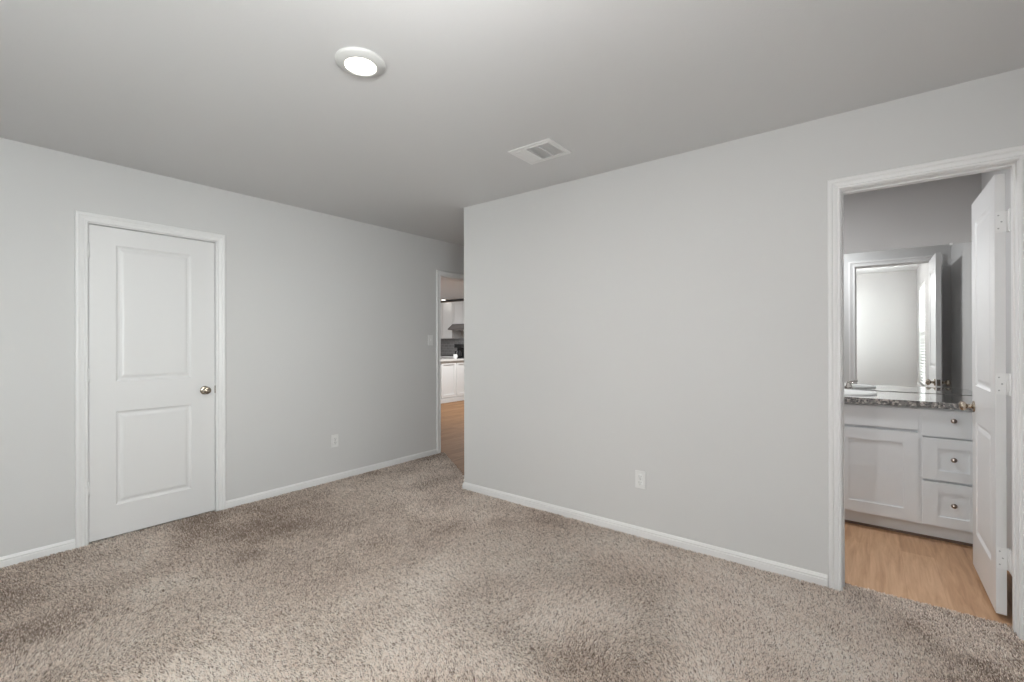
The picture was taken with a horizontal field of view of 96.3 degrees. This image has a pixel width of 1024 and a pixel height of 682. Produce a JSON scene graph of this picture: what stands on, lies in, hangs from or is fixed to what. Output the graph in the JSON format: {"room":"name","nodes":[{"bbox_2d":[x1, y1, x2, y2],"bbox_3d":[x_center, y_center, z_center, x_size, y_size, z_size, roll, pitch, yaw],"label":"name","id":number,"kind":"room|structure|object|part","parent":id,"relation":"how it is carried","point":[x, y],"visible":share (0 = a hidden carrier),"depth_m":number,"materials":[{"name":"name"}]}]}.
{"room":"empty bedroom","nodes":[
{"label":"empty bedroom","id":0,"kind":"room"},
{"bbox_2d":[0,138,463,556],"bbox_3d":[-2.216,0.091,4.184,0.862,2.490,6.150,0,0,38],"label":"wall","id":1,"kind":"structure","parent":0,"point":[330,319],"depth_m":3.68,"materials":[{"name":"white paint"}]},
{"bbox_2d":[75,210,225,550],"bbox_3d":[-2.492,0.244,3.206,0.133,2.106,0.841,0,0,38],"label":"door frame","id":2,"kind":"structure","parent":1,"relation":"attached to","point":[82,219],"depth_m":2.89,"materials":[{"name":"white paint"}]},
{"bbox_2d":[88,224,215,541],"bbox_3d":[-2.450,0.267,3.172,0.098,2.014,0.721,0,0,38],"label":"door","id":3,"kind":"structure","parent":1,"relation":"in","point":[152,387],"depth_m":3.14,"materials":[{"name":"white paint"}]},
{"bbox_3d":[-2.259,0.365,3.389,0.064,0.063,0.063,0,0,38],"label":"knob","id":4,"kind":"part","parent":3,"relation":"part of","materials":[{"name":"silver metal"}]},
{"bbox_2d":[0,449,436,568],"bbox_3d":[-1.869,1.261,3.913,0.012,0.072,5.920,0,0,38],"label":"baseboard","id":5,"kind":"structure","parent":1,"relation":"attached to","point":[24,556],"depth_m":3.74,"materials":[{"name":"white paint"}]},
{"bbox_2d":[331,434,337,447],"bbox_3d":[-1.630,0.919,4.223,0.010,0.115,0.070,0,0,38],"label":"wall outlet","id":6,"kind":"object","parent":1,"relation":"attached to","point":[334,438],"visible":1,"depth_m":4.21,"materials":[{"name":"white plastic"}]},
{"bbox_2d":[428,335,432,344],"bbox_3d":[-0.911,-0.011,5.145,0.017,0.118,0.072,0,0,38],"label":"light switch","id":7,"kind":"object","parent":1,"relation":"attached to","point":[430,337],"visible":1,"depth_m":5.14,"materials":[{"name":"white plastic"}]},
{"bbox_2d":[436,270,463,453],"bbox_3d":[-0.620,0.244,5.625,0.151,2.106,0.931,0,0,38],"label":"door frame","id":8,"kind":"structure","parent":1,"relation":"attached to","point":[440,274],"depth_m":5.25,"materials":[{"name":"white paint"}]},
{"bbox_2d":[447,300,463,338],"bbox_3d":[-0.579,0.102,12.281,7.997,2.490,0.130,0,0,38],"label":"wall","id":9,"kind":"structure","parent":0,"point":[462,331],"depth_m":12.83,"materials":[{"name":"white paint"}]},
{"bbox_2d":[441,301,460,338],"bbox_3d":[-1.891,-0.578,12.976,0.876,1.018,0.355,0,0,38],"label":"upper cabinet","id":10,"kind":"object","parent":9,"relation":"attached to","point":[446,307],"visible":0.52,"depth_m":12.73,"materials":[{"name":"white paint"}]},
{"bbox_3d":[-1.809,-0.572,12.725,0.430,0.995,0.020,0,0,38],"label":"door","id":11,"kind":"part","parent":10,"relation":"part of","materials":[{"name":"white paint"}]},
{"bbox_2d":[441,338,463,354],"bbox_3d":[-0.583,0.162,12.194,7.897,0.470,0.012,0,0,38],"label":"backsplash","id":12,"kind":"structure","parent":9,"relation":"attached to","point":[447,345],"depth_m":13.12,"materials":[{"name":"grey tile"}]},
{"bbox_2d":[452,300,463,323],"bbox_3d":[-1.243,-0.777,12.472,0.760,0.623,0.355,0,0,38],"label":"upper cabinet","id":13,"kind":"object","parent":9,"relation":"attached to","point":[457,306],"visible":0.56,"depth_m":12.45,"materials":[{"name":"white paint"}]},
{"bbox_2d":[448,324,463,329],"bbox_3d":[-1.292,-0.377,12.408,0.760,0.168,0.515,0,0,38],"label":"range hood","id":14,"kind":"object","parent":13,"relation":"attached to","point":[453,326],"visible":0.45,"depth_m":12.32,"materials":[{"name":"grey metal"}]},
{"bbox_3d":[-1.184,-0.771,12.239,0.372,0.600,0.020,0,0,38],"label":"door","id":15,"kind":"part","parent":13,"relation":"part of","materials":[{"name":"white paint"}]},
{"bbox_2d":[0,0,1023,301],"bbox_3d":[-1.909,-1.200,6.723,12.735,0.100,10.535,0,0,38],"label":"ceiling","id":16,"kind":"structure","parent":0,"point":[253,98],"depth_m":2.03,"materials":[{"name":"white paint"}]},
{"bbox_2d":[335,47,385,77],"bbox_3d":[-0.629,-1.150,1.907,0.200,0.022,0.200,0,0,38],"label":"recessed light","id":17,"kind":"object","parent":16,"relation":"in","point":[356,61],"visible":1,"depth_m":1.88,"materials":[{"name":"white plastic"}]},
{"bbox_2d":[508,138,571,164],"bbox_3d":[0.171,-1.157,2.813,0.306,0.010,0.252,0,0,38],"label":"ceiling vent","id":18,"kind":"object","parent":16,"relation":"in","point":[539,151],"visible":1,"depth_m":2.80,"materials":[{"name":"white metal"}]},
{"bbox_2d":[0,400,1023,681],"bbox_3d":[-1.913,1.317,6.799,12.620,0.046,10.420,0,0,38],"label":"floor","id":19,"kind":"structure","parent":0,"point":[491,594],"depth_m":2.39,"materials":[{"name":"brown carpet"}]},
{"bbox_2d":[441,351,456,357],"bbox_3d":[-1.452,0.774,12.424,0.760,0.990,0.676,0,0,38],"label":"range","id":20,"kind":"object","parent":19,"relation":"on","point":[442,356],"visible":0.08,"depth_m":12.31,"materials":[{"name":"silver metal"}]},
{"bbox_2d":[441,361,463,403],"bbox_3d":[-1.597,0.863,9.924,0.704,0.872,2.308,0,0,38],"label":"kitchen island","id":21,"kind":"object","parent":19,"relation":"on","point":[452,372],"visible":0.32,"depth_m":9.80,"materials":[{"name":"white paint"}]},
{"bbox_3d":[-1.337,0.817,9.703,0.015,0.755,0.430,0,0,38],"label":"panel","id":22,"kind":"part","parent":21,"relation":"part of","materials":[{"name":"white paint"}]},
{"bbox_2d":[441,357,463,361],"bbox_3d":[-1.601,0.407,9.927,0.775,0.040,2.360,0,0,38],"label":"island countertop","id":23,"kind":"structure","parent":21,"relation":"on","point":[442,359],"depth_m":9.80,"materials":[{"name":"stone"}]},
{"bbox_2d":[454,344,463,358],"bbox_3d":[-1.160,0.227,10.230,0.180,0.320,0.220,0,0,21],"label":"coffee maker","id":24,"kind":"object","parent":23,"relation":"on","point":[460,347],"visible":0.77,"depth_m":10.15,"materials":[{"name":"black plastic"}]},
{"bbox_3d":[-1.325,1.254,9.713,0.019,0.089,2.308,0,0,38],"label":"moulding","id":25,"kind":"part","parent":21,"relation":"part of","materials":[{"name":"white paint"}]},
{"bbox_3d":[-1.061,0.817,10.058,0.015,0.755,0.430,0,0,38],"label":"panel","id":26,"kind":"part","parent":21,"relation":"part of","materials":[{"name":"white paint"}]},
{"bbox_2d":[0,452,1023,681],"bbox_3d":[-0.480,1.277,2.067,4.540,0.017,4.698,0,0,38],"label":"carpet","id":27,"kind":"structure","parent":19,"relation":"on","point":[442,489],"depth_m":2.19,"materials":[{"name":"beige carpet"}]},
{"bbox_2d":[844,403,972,546],"bbox_3d":[2.559,0.853,3.343,1.217,0.852,0.616,0,0,38],"label":"vanity cabinet","id":28,"kind":"object","parent":19,"relation":"on","point":[909,470],"visible":0.64,"depth_m":2.98,"materials":[{"name":"white paint"}]},
{"bbox_3d":[2.447,0.878,3.088,0.436,0.572,0.020,0,0,38],"label":"cabinet door","id":29,"kind":"part","parent":28,"relation":"part of","materials":[{"name":"white paint"}]},
{"bbox_2d":[844,390,971,410],"bbox_3d":[2.573,0.405,3.335,1.276,0.040,0.614,0,0,38],"label":"countertop","id":30,"kind":"structure","parent":28,"relation":"on","point":[907,399],"depth_m":3.06,"materials":[{"name":"stone"}]},
{"bbox_2d":[844,382,856,388],"bbox_3d":[2.536,0.315,3.566,0.238,0.139,0.141,0,0,38],"label":"faucet","id":31,"kind":"object","parent":30,"relation":"on","point":[848,386],"visible":0.34,"depth_m":3.55,"materials":[{"name":"silver metal"}]},
{"bbox_2d":[844,389,876,395],"bbox_3d":[2.431,0.448,3.430,0.470,0.156,0.350,0,0,38],"label":"sink","id":32,"kind":"object","parent":30,"relation":"in","point":[846,391],"visible":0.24,"depth_m":3.37,"materials":[{"name":"white ceramic"}]},
{"bbox_3d":[2.747,0.519,2.855,0.291,0.168,0.020,0,0,38],"label":"drawer","id":33,"kind":"part","parent":28,"relation":"part of","materials":[{"name":"white paint"}]},
{"bbox_3d":[2.748,1.028,2.854,0.291,0.274,0.020,0,0,38],"label":"drawer","id":34,"kind":"part","parent":28,"relation":"part of","materials":[{"name":"white paint"}]},
{"bbox_3d":[2.747,0.745,2.854,0.291,0.264,0.020,0,0,38],"label":"drawer","id":35,"kind":"part","parent":28,"relation":"part of","materials":[{"name":"white paint"}]},
{"bbox_2d":[464,68,1023,585],"bbox_3d":[0.959,0.082,2.985,3.395,2.490,0.115,0,0,38],"label":"wall","id":36,"kind":"structure","parent":0,"point":[666,318],"depth_m":2.84,"materials":[{"name":"white paint"}]},
{"bbox_2d":[635,470,645,488],"bbox_3d":[0.839,0.906,2.999,0.070,0.115,0.010,0,0,38],"label":"wall outlet","id":37,"kind":"object","parent":36,"relation":"attached to","point":[640,476],"visible":1,"depth_m":2.99,"materials":[{"name":"white plastic"}]},
{"bbox_2d":[462,482,827,588],"bbox_3d":[1.223,1.254,3.974,2.614,0.072,2.025,0,0,38],"label":"baseboard","id":38,"kind":"structure","parent":36,"relation":"attached to","point":[763,564],"depth_m":2.89,"materials":[{"name":"white paint"}]},
{"bbox_2d":[827,145,1023,639],"bbox_3d":[1.965,0.226,2.202,0.730,2.118,0.151,0,0,38],"label":"door frame","id":39,"kind":"structure","parent":36,"relation":"attached to","point":[1011,157],"depth_m":2.17,"materials":[{"name":"white paint"}]},
{"bbox_2d":[958,173,1011,614],"bbox_3d":[2.413,0.242,2.324,0.162,2.019,0.632,0,0,38],"label":"door","id":40,"kind":"structure","parent":36,"relation":"in","point":[992,559],"depth_m":2.21,"materials":[{"name":"white paint"}]},
{"bbox_3d":[2.529,0.362,2.553,0.064,0.063,0.063,0,0,38],"label":"knob","id":41,"kind":"part","parent":40,"relation":"part of","materials":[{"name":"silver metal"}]},
{"bbox_2d":[844,173,981,395],"bbox_3d":[2.386,0.081,3.944,2.320,2.490,0.115,0,0,38],"label":"wall","id":42,"kind":"structure","parent":0,"point":[937,212],"depth_m":3.42,"materials":[{"name":"grey paint"}]},
{"bbox_2d":[844,242,971,394],"bbox_3d":[2.763,-0.159,3.571,1.263,1.081,0.009,0,0,38],"label":"wall mirror","id":43,"kind":"object","parent":42,"relation":"attached to","point":[908,311],"visible":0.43,"depth_m":3.41,"materials":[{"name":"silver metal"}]},
{"bbox_2d":[981,168,1011,550],"bbox_3d":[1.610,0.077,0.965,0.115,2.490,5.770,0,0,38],"label":"door frame","id":44,"kind":"structure","parent":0,"point":[986,177],"depth_m":2.58,"materials":[{"name":"white paint"}]}
]}

